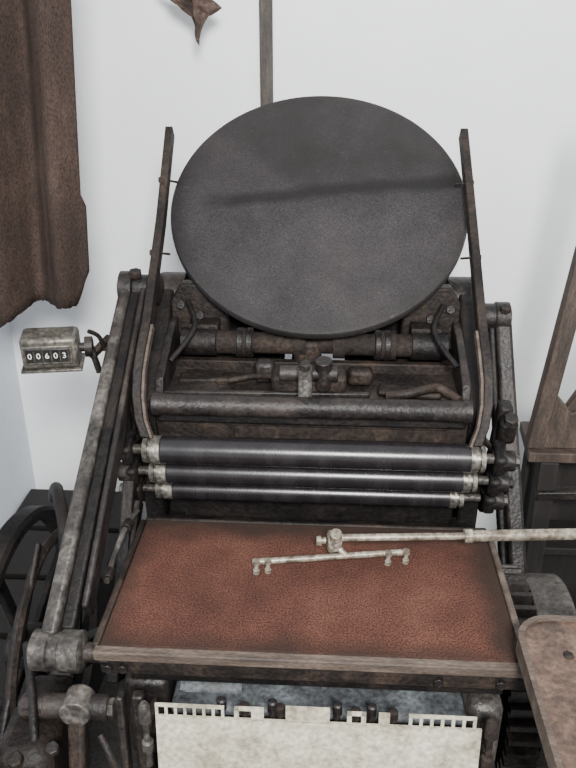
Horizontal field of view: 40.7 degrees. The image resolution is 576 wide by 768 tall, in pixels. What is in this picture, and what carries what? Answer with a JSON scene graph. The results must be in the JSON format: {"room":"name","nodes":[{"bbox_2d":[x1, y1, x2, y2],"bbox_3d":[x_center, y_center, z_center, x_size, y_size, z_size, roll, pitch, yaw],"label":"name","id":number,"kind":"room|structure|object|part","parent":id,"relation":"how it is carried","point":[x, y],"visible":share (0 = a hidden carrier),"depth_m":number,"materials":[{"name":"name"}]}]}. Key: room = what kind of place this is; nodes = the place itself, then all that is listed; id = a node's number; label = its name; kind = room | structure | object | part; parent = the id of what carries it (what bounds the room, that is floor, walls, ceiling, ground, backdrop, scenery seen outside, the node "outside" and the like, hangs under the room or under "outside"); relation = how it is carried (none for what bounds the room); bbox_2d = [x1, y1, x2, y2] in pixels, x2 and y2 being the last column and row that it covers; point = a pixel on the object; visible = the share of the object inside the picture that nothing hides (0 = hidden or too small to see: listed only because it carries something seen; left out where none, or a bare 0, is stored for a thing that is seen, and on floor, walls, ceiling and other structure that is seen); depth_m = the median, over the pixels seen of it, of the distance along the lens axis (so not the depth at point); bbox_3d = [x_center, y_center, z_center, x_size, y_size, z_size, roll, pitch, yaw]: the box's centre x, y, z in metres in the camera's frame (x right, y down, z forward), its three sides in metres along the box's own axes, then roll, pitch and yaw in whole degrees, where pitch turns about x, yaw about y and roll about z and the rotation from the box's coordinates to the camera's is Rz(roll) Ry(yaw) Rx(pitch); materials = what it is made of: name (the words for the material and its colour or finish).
{"room":"print shop","nodes":[
{"label":"print shop","id":0,"kind":"room"},
{"bbox_2d":[0,322,35,528],"bbox_3d":[-0.932,-0.004,0.719,0.100,2.600,2.900,1,25,3],"label":"wall","id":1,"kind":"structure","parent":0,"point":[17,478],"depth_m":2.26,"materials":[{"name":"paint"}]},
{"bbox_2d":[0,0,89,327],"bbox_3d":[-0.585,-0.689,1.403,0.488,1.285,0.076,1,25,3],"label":"curtain","id":2,"kind":"object","parent":1,"relation":"hanging from","point":[44,251],"visible":1,"depth_m":1.52,"materials":[{"name":"fabric"}]},
{"bbox_2d":[89,673,138,767],"bbox_3d":[0.306,1.230,1.218,3.000,0.060,3.600,1,25,3],"label":"floor","id":3,"kind":"structure","parent":0,"point":[98,759],"depth_m":1.92,"materials":[{"name":"concrete"}]},
{"bbox_2d":[0,489,121,715],"bbox_3d":[-0.653,0.634,2.082,0.335,0.291,0.860,1,25,3],"label":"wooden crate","id":4,"kind":"object","parent":3,"relation":"on","point":[15,576],"visible":0.3,"depth_m":2.06,"materials":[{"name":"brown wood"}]},
{"bbox_2d":[0,96,575,767],"bbox_3d":[0.101,0.282,1.452,1.373,1.460,1.072,-9,26,-18],"label":"press","id":5,"kind":"object","parent":3,"relation":"on","point":[308,579],"visible":0.98,"depth_m":1.28,"materials":[{"name":"metal"}]},
{"bbox_2d":[19,326,108,373],"bbox_3d":[-0.388,-0.057,1.361,0.160,0.085,0.073,-6,26,-12],"label":"counter","id":6,"kind":"object","parent":5,"relation":"attached to","point":[44,349],"depth_m":1.33,"materials":[{"name":"metal"}]},
{"bbox_3d":[-0.412,-0.063,1.350,0.096,0.060,0.050,-3,33,-6],"label":"casing","id":7,"kind":"part","parent":6,"relation":"part of","materials":[{"name":"grey metal"}]},
{"bbox_3d":[-0.353,-0.065,1.359,0.024,0.036,0.036,-4,25,-8],"label":"reset knob","id":8,"kind":"part","parent":6,"relation":"part of","materials":[{"name":"metal"}]},
{"bbox_3d":[-0.340,-0.045,1.368,0.010,0.056,0.012,-8,29,8],"label":"drive lever","id":9,"kind":"part","parent":6,"relation":"part of","materials":[{"name":"metal"}]},
{"bbox_3d":[-0.336,-0.066,1.391,0.012,0.016,0.052,32,66,18],"label":"mount arm","id":10,"kind":"part","parent":6,"relation":"part of","materials":[{"name":"brown metal"}]},
{"bbox_3d":[-0.276,0.545,1.031,0.022,0.246,0.030,2,12,3],"label":"crank arm","id":11,"kind":"part","parent":5,"relation":"part of","materials":[{"name":"brown metal"}]},
{"bbox_3d":[-0.310,0.088,1.246,0.022,0.040,0.650,1,53,2],"label":"pull arm","id":12,"kind":"part","parent":5,"relation":"part of","materials":[{"name":"grey metal"}]},
{"bbox_3d":[-0.272,0.076,1.257,0.010,0.040,0.596,0,54,2],"label":"pull arm","id":13,"kind":"part","parent":5,"relation":"part of","materials":[{"name":"metal"}]},
{"bbox_3d":[-0.218,0.551,1.066,0.010,0.303,0.022,0,17,3],"label":"crank arm","id":14,"kind":"part","parent":5,"relation":"part of","materials":[{"name":"metal"}]},
{"bbox_3d":[-0.272,0.295,1.331,0.016,0.191,0.030,4,-18,4],"label":"platen lever","id":15,"kind":"part","parent":5,"relation":"part of","materials":[{"name":"black metal"}]},
{"bbox_3d":[-0.260,0.090,1.368,0.012,0.012,0.136,1,8,3],"label":"saddle rod","id":16,"kind":"part","parent":5,"relation":"part of","materials":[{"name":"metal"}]},
{"bbox_3d":[-0.198,0.545,1.090,0.016,0.290,0.016,0,23,3],"label":"crank arm","id":17,"kind":"part","parent":5,"relation":"part of","materials":[{"name":"metal"}]},
{"bbox_3d":[-0.185,0.458,1.015,0.017,0.112,0.017,1,25,3],"label":"comb plate post","id":18,"kind":"part","parent":5,"relation":"part of","materials":[{"name":"grey metal"}]},
{"bbox_3d":[-0.243,-0.209,1.419,0.030,0.446,0.499,0,25,0],"label":"roller rail","id":19,"kind":"part","parent":5,"relation":"part of","materials":[{"name":"brown metal"}]},
{"bbox_3d":[-0.182,0.436,1.052,0.010,0.012,0.085,1,25,3],"label":"comb post arm","id":20,"kind":"part","parent":5,"relation":"part of","materials":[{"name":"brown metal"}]},
{"bbox_3d":[-0.216,0.668,1.430,0.030,0.780,0.400,1,25,3],"label":"frame","id":21,"kind":"part","parent":5,"relation":"part of","materials":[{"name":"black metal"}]},
{"bbox_3d":[-0.183,-0.096,1.401,0.037,0.079,0.127,4,25,9],"label":"spring rod","id":22,"kind":"part","parent":5,"relation":"part of","materials":[{"name":"black metal"}]},
{"bbox_3d":[-0.165,-0.119,1.485,0.120,0.160,0.030,1,25,3],"label":"bearing plate","id":23,"kind":"part","parent":5,"relation":"part of","materials":[{"name":"brown metal"}]},
{"bbox_3d":[-0.111,-0.145,1.542,0.210,0.199,0.020,1,25,3],"label":"plate","id":24,"kind":"part","parent":5,"relation":"part of","materials":[{"name":"black metal"}]},
{"bbox_3d":[0.029,0.004,1.298,0.024,0.075,0.026,1,17,3],"label":"latch post","id":25,"kind":"part","parent":5,"relation":"part of","materials":[{"name":"grey metal"}]},
{"bbox_3d":[0.035,-0.018,1.321,0.100,0.028,0.028,1,25,3],"label":"latch cross knob","id":26,"kind":"part","parent":5,"relation":"part of","materials":[{"name":"metal"}]},
{"bbox_3d":[0.037,-0.008,1.353,0.130,0.035,0.055,1,25,3],"label":"latch plate","id":27,"kind":"part","parent":5,"relation":"part of","materials":[{"name":"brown metal"}]},
{"bbox_3d":[0.043,0.016,1.381,0.530,0.016,0.160,1,29,3],"label":"bed plate","id":28,"kind":"part","parent":5,"relation":"part of","materials":[{"name":"metal"}]},
{"bbox_3d":[0.036,0.530,1.024,0.416,0.252,0.029,1,25,3],"label":"comb plate","id":29,"kind":"part","parent":5,"relation":"part of","materials":[{"name":"beige metal"}]},
{"bbox_3d":[0.040,0.573,1.089,0.405,0.280,0.006,1,25,3],"label":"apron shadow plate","id":30,"kind":"part","parent":5,"relation":"part of","materials":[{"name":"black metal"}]},
{"bbox_3d":[0.050,0.237,1.173,0.014,0.016,0.016,-2,25,-4],"label":"gauge clamp knob","id":31,"kind":"part","parent":5,"relation":"part of","materials":[{"name":"metal"}]},
{"bbox_3d":[0.219,-0.137,1.525,0.210,0.199,0.020,1,25,3],"label":"plate","id":32,"kind":"part","parent":5,"relation":"part of","materials":[{"name":"black metal"}]},
{"bbox_3d":[0.180,0.232,1.176,0.216,0.012,0.011,-1,25,-1],"label":"gauge rod","id":33,"kind":"part","parent":5,"relation":"part of","materials":[{"name":"metal"}]},
{"bbox_3d":[0.231,0.015,1.321,0.130,0.028,0.042,1,25,3],"label":"throw off handle","id":34,"kind":"part","parent":5,"relation":"part of","materials":[{"name":"brown metal"}]},
{"bbox_3d":[0.265,-0.109,1.464,0.120,0.160,0.030,1,25,3],"label":"bearing plate","id":35,"kind":"part","parent":5,"relation":"part of","materials":[{"name":"brown metal"}]},
{"bbox_3d":[0.274,-0.085,1.378,0.037,0.079,0.127,-2,25,-4],"label":"spring rod","id":36,"kind":"part","parent":5,"relation":"part of","materials":[{"name":"black metal"}]},
{"bbox_3d":[0.298,0.680,1.404,0.030,0.780,0.400,1,25,3],"label":"frame","id":37,"kind":"part","parent":5,"relation":"part of","materials":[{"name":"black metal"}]},
{"bbox_3d":[0.329,-0.196,1.390,0.030,0.446,0.498,1,25,3],"label":"roller rail","id":38,"kind":"part","parent":5,"relation":"part of","materials":[{"name":"brown metal"}]},
{"bbox_3d":[0.259,0.447,1.030,0.010,0.012,0.085,1,25,3],"label":"comb post arm","id":39,"kind":"part","parent":5,"relation":"part of","materials":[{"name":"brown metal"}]},
{"bbox_3d":[0.346,0.105,1.337,0.012,0.012,0.136,1,8,3],"label":"saddle rod","id":40,"kind":"part","parent":5,"relation":"part of","materials":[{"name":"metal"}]},
{"bbox_3d":[0.257,0.468,0.993,0.017,0.112,0.017,1,25,3],"label":"comb plate post","id":41,"kind":"part","parent":5,"relation":"part of","materials":[{"name":"metal"}]},
{"bbox_3d":[0.406,0.164,1.416,0.030,0.574,0.040,-3,-3,3],"label":"pull arm","id":42,"kind":"part","parent":5,"relation":"part of","materials":[{"name":"metal"}]},
{"bbox_2d":[516,615,575,767],"bbox_3d":[0.471,0.820,0.964,0.388,0.900,0.509,1,25,3],"label":"tray table","id":43,"kind":"object","parent":3,"relation":"on","point":[546,644],"visible":1,"depth_m":0.92,"materials":[{"name":"brown wood"}]},
{"bbox_2d":[519,246,575,609],"bbox_3d":[0.763,0.136,1.718,0.490,1.502,0.160,1,25,3],"label":"wooden rack","id":44,"kind":"object","parent":3,"relation":"on","point":[548,470],"visible":0.67,"depth_m":1.68,"materials":[{"name":"brown wood"}]},
{"bbox_3d":[0.571,0.455,1.934,0.040,0.740,0.040,1,25,3],"label":"leg","id":45,"kind":"part","parent":44,"relation":"part of","materials":[{"name":"brown wood"}]},
{"bbox_3d":[0.565,0.497,1.844,0.040,0.740,0.040,1,25,3],"label":"leg","id":46,"kind":"part","parent":44,"relation":"part of","materials":[{"name":"brown wood"}]},
{"bbox_2d":[519,421,575,462],"bbox_3d":[0.764,0.133,1.722,0.488,0.024,0.150,1,25,3],"label":"cabinet top","id":47,"kind":"object","parent":44,"relation":"attached to","point":[535,452],"depth_m":1.67,"materials":[{"name":"brown wood"}]},
{"bbox_3d":[0.570,-0.198,1.530,0.036,0.738,0.030,6,25,1],"label":"post","id":48,"kind":"part","parent":44,"relation":"part of","materials":[{"name":"brown wood"}]},
{"bbox_3d":[0.759,0.236,1.694,0.430,0.020,0.030,-1,25,4],"label":"cross rail","id":49,"kind":"part","parent":44,"relation":"part of","materials":[{"name":"wood"}]},
{"bbox_2d":[544,520,575,555],"bbox_3d":[0.763,0.363,1.824,0.360,0.020,0.120,1,25,3],"label":"drawer","id":50,"kind":"object","parent":44,"relation":"attached to","point":[552,547],"depth_m":1.79,"materials":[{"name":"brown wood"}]},
{"bbox_2d":[10,0,575,551],"bbox_3d":[0.390,-0.608,2.013,3.000,2.600,0.100,1,25,3],"label":"wall","id":51,"kind":"structure","parent":0,"point":[502,71],"depth_m":1.94,"materials":[{"name":"paint"}]},
{"bbox_2d":[170,0,221,44],"bbox_3d":[-0.196,-0.967,1.713,0.169,0.402,0.133,-23,33,-40],"label":"dried leaf","id":52,"kind":"object","parent":51,"relation":"attached to","point":[199,10],"visible":1,"depth_m":1.71,"materials":[{"name":"plant"}]},
{"bbox_2d":[259,0,272,105],"bbox_3d":[-0.053,-0.730,1.921,0.032,2.200,0.014,1,25,3],"label":"trim","id":53,"kind":"structure","parent":51,"relation":"attached to","point":[265,6],"depth_m":1.88,"materials":[{"name":"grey wood"}]}
]}

